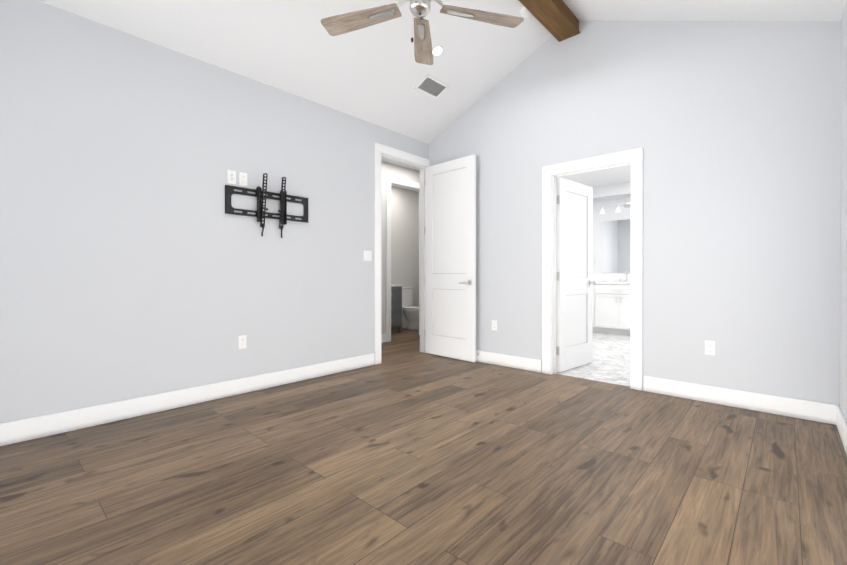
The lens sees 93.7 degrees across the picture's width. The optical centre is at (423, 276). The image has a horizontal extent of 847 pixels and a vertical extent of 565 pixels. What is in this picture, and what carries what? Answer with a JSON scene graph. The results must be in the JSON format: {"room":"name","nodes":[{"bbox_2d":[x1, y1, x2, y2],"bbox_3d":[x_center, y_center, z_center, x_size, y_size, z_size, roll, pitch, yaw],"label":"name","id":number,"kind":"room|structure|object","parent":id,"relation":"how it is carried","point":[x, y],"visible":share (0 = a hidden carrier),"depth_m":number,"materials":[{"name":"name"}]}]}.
{"room":"empty bedroom","nodes":[
{"label":"empty bedroom","id":0,"kind":"room"},
{"bbox_2d":[0,0,428,423],"bbox_3d":[-1.579,-0.390,3.495,0.120,2.790,4.760,0,0,42],"label":"wall","id":1,"kind":"structure","parent":0,"point":[136,261],"depth_m":2.96,"materials":[{"name":"white paint"}]},
{"bbox_2d":[0,353,373,446],"bbox_3d":[-1.807,0.939,3.150,0.016,0.135,3.695,0,0,42],"label":"baseboard","id":2,"kind":"structure","parent":1,"relation":"attached to","point":[18,431],"depth_m":2.96,"materials":[{"name":"white paint"}]},
{"bbox_2d":[227,170,235,184],"bbox_3d":[-1.617,-0.842,3.352,0.015,0.115,0.070,0,0,42],"label":"outlet plate","id":3,"kind":"object","parent":1,"relation":"attached to","point":[231,176],"visible":1,"depth_m":3.35,"materials":[{"name":"white plastic"}]},
{"bbox_2d":[238,335,246,348],"bbox_3d":[-1.561,0.562,3.425,0.007,0.115,0.070,0,0,42],"label":"electrical outlet","id":4,"kind":"object","parent":1,"relation":"attached to","point":[242,342],"visible":1,"depth_m":3.42,"materials":[{"name":"white plastic"}]},
{"bbox_2d":[239,172,246,185],"bbox_3d":[-1.555,-0.843,3.425,0.007,0.115,0.070,0,0,42],"label":"outlet","id":5,"kind":"object","parent":1,"relation":"attached to","point":[242,179],"visible":1,"depth_m":3.42,"materials":[{"name":"white plastic"}]},
{"bbox_2d":[225,173,308,237],"bbox_3d":[-1.361,-0.633,3.570,0.100,0.551,0.778,0,0,42],"label":"tv wall mount","id":6,"kind":"object","parent":1,"relation":"attached to","point":[259,191],"visible":0.98,"depth_m":3.52,"materials":[{"name":"black metal"}]},
{"bbox_2d":[364,250,371,260],"bbox_3d":[-0.623,-0.237,4.447,0.010,0.115,0.116,0,0,42],"label":"double light switch","id":7,"kind":"object","parent":1,"relation":"attached to","point":[367,255],"visible":1,"depth_m":4.44,"materials":[{"name":"white plastic"}]},
{"bbox_2d":[374,142,429,364],"bbox_3d":[-0.269,-0.267,4.932,0.156,2.530,1.000,0,0,42],"label":"door frame","id":8,"kind":"structure","parent":1,"relation":"attached to","point":[379,149],"depth_m":4.54,"materials":[{"name":"white paint"}]},
{"bbox_2d":[425,154,475,361],"bbox_3d":[0.293,-0.214,4.891,0.840,2.410,0.164,0,0,42],"label":"entry door","id":9,"kind":"structure","parent":8,"relation":"attached to","point":[450,259],"depth_m":4.86,"materials":[{"name":"white paint"}]},
{"bbox_2d":[381,153,425,352],"bbox_3d":[-0.269,-0.227,4.933,0.124,2.450,0.840,0,0,42],"label":"trim","id":10,"kind":"structure","parent":1,"relation":"attached to","point":[422,248],"depth_m":5.22,"materials":[{"name":"white paint"}]},
{"bbox_2d":[381,161,419,333],"bbox_3d":[-0.932,-0.375,5.733,0.120,2.740,2.700,0,0,42],"label":"wall","id":11,"kind":"structure","parent":0,"point":[385,168],"depth_m":6.02,"materials":[{"name":"white paint"}]},
{"bbox_2d":[381,333,386,342],"bbox_3d":[-0.875,0.927,5.701,0.016,0.135,0.920,0,0,42],"label":"baseboard","id":12,"kind":"structure","parent":11,"relation":"attached to","point":[383,338],"depth_m":5.99,"materials":[{"name":"white paint"}]},
{"bbox_2d":[386,175,419,341],"bbox_3d":[-0.286,-0.278,6.430,0.140,2.540,0.960,0,0,42],"label":"door frame","id":13,"kind":"structure","parent":11,"relation":"attached to","point":[401,183],"depth_m":6.07,"materials":[{"name":"white paint"}]},
{"bbox_2d":[381,158,419,191],"bbox_3d":[-0.789,-1.798,6.395,2.630,0.100,4.120,0,0,42],"label":"ceiling","id":14,"kind":"structure","parent":0,"point":[399,164],"depth_m":6.20,"materials":[{"name":"white paint"}]},
{"bbox_2d":[391,186,418,309],"bbox_3d":[-0.883,-0.383,7.448,0.120,2.740,2.700,0,0,42],"label":"wall","id":15,"kind":"structure","parent":0,"point":[404,237],"depth_m":7.93,"materials":[{"name":"white paint"}]},
{"bbox_2d":[0,327,846,564],"bbox_3d":[-0.331,1.033,3.960,6.606,0.060,7.120,0,0,42],"label":"floor","id":16,"kind":"structure","parent":0,"point":[398,455],"depth_m":1.98,"materials":[{"name":"brown wood"}]},
{"bbox_2d":[391,284,402,332],"bbox_3d":[-0.762,0.561,7.017,0.606,0.855,0.610,0,0,42],"label":"vanity","id":17,"kind":"object","parent":16,"relation":"on","point":[396,305],"visible":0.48,"depth_m":6.95,"materials":[{"name":"grey wood"}]},
{"bbox_2d":[402,286,418,329],"bbox_3d":[-0.246,0.589,7.521,0.690,0.795,0.460,0,0,42],"label":"toilet","id":18,"kind":"object","parent":16,"relation":"on","point":[410,316],"visible":0.62,"depth_m":7.44,"materials":[{"name":"white ceramic"}]},
{"bbox_2d":[38,0,845,143],"bbox_3d":[-0.115,-2.168,2.232,3.976,0.982,4.880,0,0,42],"label":"ceiling","id":19,"kind":"structure","parent":0,"point":[376,74],"depth_m":3.45,"materials":[{"name":"white paint"}]},
{"bbox_2d":[415,74,448,98],"bbox_3d":[0.092,-2.024,4.240,0.189,0.086,0.355,0,0,42],"label":"ceiling vent","id":20,"kind":"object","parent":19,"relation":"in","point":[431,86],"visible":1,"depth_m":4.23,"materials":[{"name":"white metal"}]},
{"bbox_2d":[432,45,442,55],"bbox_3d":[0.133,-2.165,3.802,0.108,0.050,0.116,0,0,42],"label":"recessed light","id":21,"kind":"object","parent":19,"relation":"in","point":[437,50],"visible":0.98,"depth_m":3.79,"materials":[{"name":"white plastic"}]},
{"bbox_2d":[520,6,531,17],"bbox_3d":[0.959,-2.454,3.667,0.128,0.082,0.132,0,0,42],"label":"recessed light","id":22,"kind":"object","parent":19,"relation":"attached to","point":[525,12],"visible":0.42,"depth_m":3.66,"materials":[{"name":"white plastic"}]},
{"bbox_2d":[519,0,579,41],"bbox_3d":[-0.115,-2.452,2.230,0.210,0.174,4.640,0,0,42],"label":"ridge beam","id":23,"kind":"structure","parent":19,"relation":"attached to","point":[558,20],"depth_m":3.64,"materials":[{"name":"brown wood"}]},
{"bbox_2d":[321,0,523,64],"bbox_3d":[-0.037,-1.877,2.302,1.272,0.976,1.239,0,0,42],"label":"ceiling fan","id":24,"kind":"object","parent":23,"relation":"hanging from","point":[340,24],"visible":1,"depth_m":2.47,"materials":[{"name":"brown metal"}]},
{"bbox_2d":[555,332,629,385],"bbox_3d":[2.787,1.026,5.528,3.600,0.060,4.000,0,0,42],"label":"floor","id":25,"kind":"structure","parent":0,"point":[610,363],"depth_m":4.64,"materials":[{"name":"tile"}]},
{"bbox_2d":[592,283,629,335],"bbox_3d":[3.537,0.557,6.868,1.800,0.865,0.601,0,0,42],"label":"bathroom vanity","id":26,"kind":"object","parent":25,"relation":"on","point":[610,303],"depth_m":6.82,"materials":[{"name":"white wood"}]},
{"bbox_2d":[557,165,630,186],"bbox_3d":[2.780,-1.674,5.508,3.600,0.100,3.860,0,0,42],"label":"ceiling","id":27,"kind":"structure","parent":0,"point":[615,175],"depth_m":6.50,"materials":[{"name":"white paint"}]},
{"bbox_2d":[592,197,630,273],"bbox_3d":[4.040,-0.321,6.896,3.600,2.620,0.120,0,0,42],"label":"wall","id":28,"kind":"structure","parent":0,"point":[610,214],"depth_m":7.45,"materials":[{"name":"white paint"}]},
{"bbox_2d":[592,275,629,282],"bbox_3d":[3.733,0.019,7.080,1.830,0.140,0.021,0,0,42],"label":"backsplash","id":29,"kind":"structure","parent":28,"relation":"attached to","point":[599,278],"depth_m":7.29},
{"bbox_2d":[600,201,630,213],"bbox_3d":[3.463,-1.208,6.778,0.872,0.183,0.123,0,0,42],"label":"sconce","id":30,"kind":"object","parent":28,"relation":"attached to","point":[626,204],"visible":0.58,"depth_m":6.83,"materials":[{"name":"silver metal"}]},
{"bbox_2d":[602,219,629,272],"bbox_3d":[3.848,-0.553,6.980,1.360,0.955,0.008,0,0,42],"label":"bathroom mirror","id":31,"kind":"object","parent":28,"relation":"attached to","point":[616,246],"visible":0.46,"depth_m":7.27,"materials":[{"name":"clear glass"}]},
{"bbox_2d":[592,182,630,201],"bbox_3d":[3.882,-1.530,6.717,3.400,0.200,0.350,0,0,42],"label":"soffit","id":32,"kind":"structure","parent":0,"point":[612,191],"depth_m":7.03,"materials":[{"name":"white paint"}]},
{"bbox_2d":[429,21,840,404],"bbox_3d":[1.489,-0.787,3.996,3.976,3.580,0.120,0,0,42],"label":"wall","id":33,"kind":"structure","parent":0,"point":[737,131],"depth_m":3.23,"materials":[{"name":"white paint"}]},
{"bbox_2d":[492,320,496,330],"bbox_3d":[0.809,0.553,4.537,0.070,0.115,0.007,0,0,42],"label":"electrical outlet","id":34,"kind":"object","parent":33,"relation":"attached to","point":[494,324],"visible":1,"depth_m":4.53,"materials":[{"name":"white plastic"}]},
{"bbox_2d":[476,350,540,372],"bbox_3d":[0.647,0.932,4.680,1.580,0.135,0.016,0,0,42],"label":"baseboard","id":35,"kind":"structure","parent":33,"relation":"attached to","point":[522,363],"depth_m":4.39,"materials":[{"name":"white paint"}]},
{"bbox_2d":[556,177,595,371],"bbox_3d":[1.699,-0.022,4.367,0.187,2.030,0.736,0,0,42],"label":"bathroom door","id":36,"kind":"structure","parent":33,"relation":"in","point":[574,201],"depth_m":4.34,"materials":[{"name":"white paint"}]},
{"bbox_2d":[542,148,642,390],"bbox_3d":[1.631,-0.069,3.870,0.940,2.145,0.156,0,0,42],"label":"door frame","id":37,"kind":"structure","parent":33,"relation":"attached to","point":[634,157],"depth_m":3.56,"materials":[{"name":"white paint"}]},
{"bbox_2d":[705,340,714,355],"bbox_3d":[2.295,0.569,3.181,0.070,0.115,0.007,0,0,42],"label":"electrical outlet","id":38,"kind":"object","parent":33,"relation":"attached to","point":[709,347],"visible":1,"depth_m":3.18,"materials":[{"name":"white plastic"}]},
{"bbox_2d":[643,376,838,424],"bbox_3d":[2.382,0.939,3.098,1.196,0.135,0.016,0,0,42],"label":"baseboard","id":39,"kind":"structure","parent":33,"relation":"attached to","point":[800,409],"depth_m":3.02,"materials":[{"name":"white paint"}]},
{"bbox_2d":[839,0,846,422],"bbox_3d":[1.269,-0.378,0.896,0.120,2.790,4.760,0,0,42],"label":"wall","id":40,"kind":"structure","parent":0,"point":[843,301],"depth_m":2.53,"materials":[{"name":"white paint"}]},
{"bbox_2d":[836,405,846,454],"bbox_3d":[1.260,0.949,0.992,0.016,0.135,4.640,0,0,42],"label":"baseboard","id":41,"kind":"structure","parent":40,"relation":"attached to","point":[841,424],"depth_m":2.44,"materials":[{"name":"white paint"}]}
]}

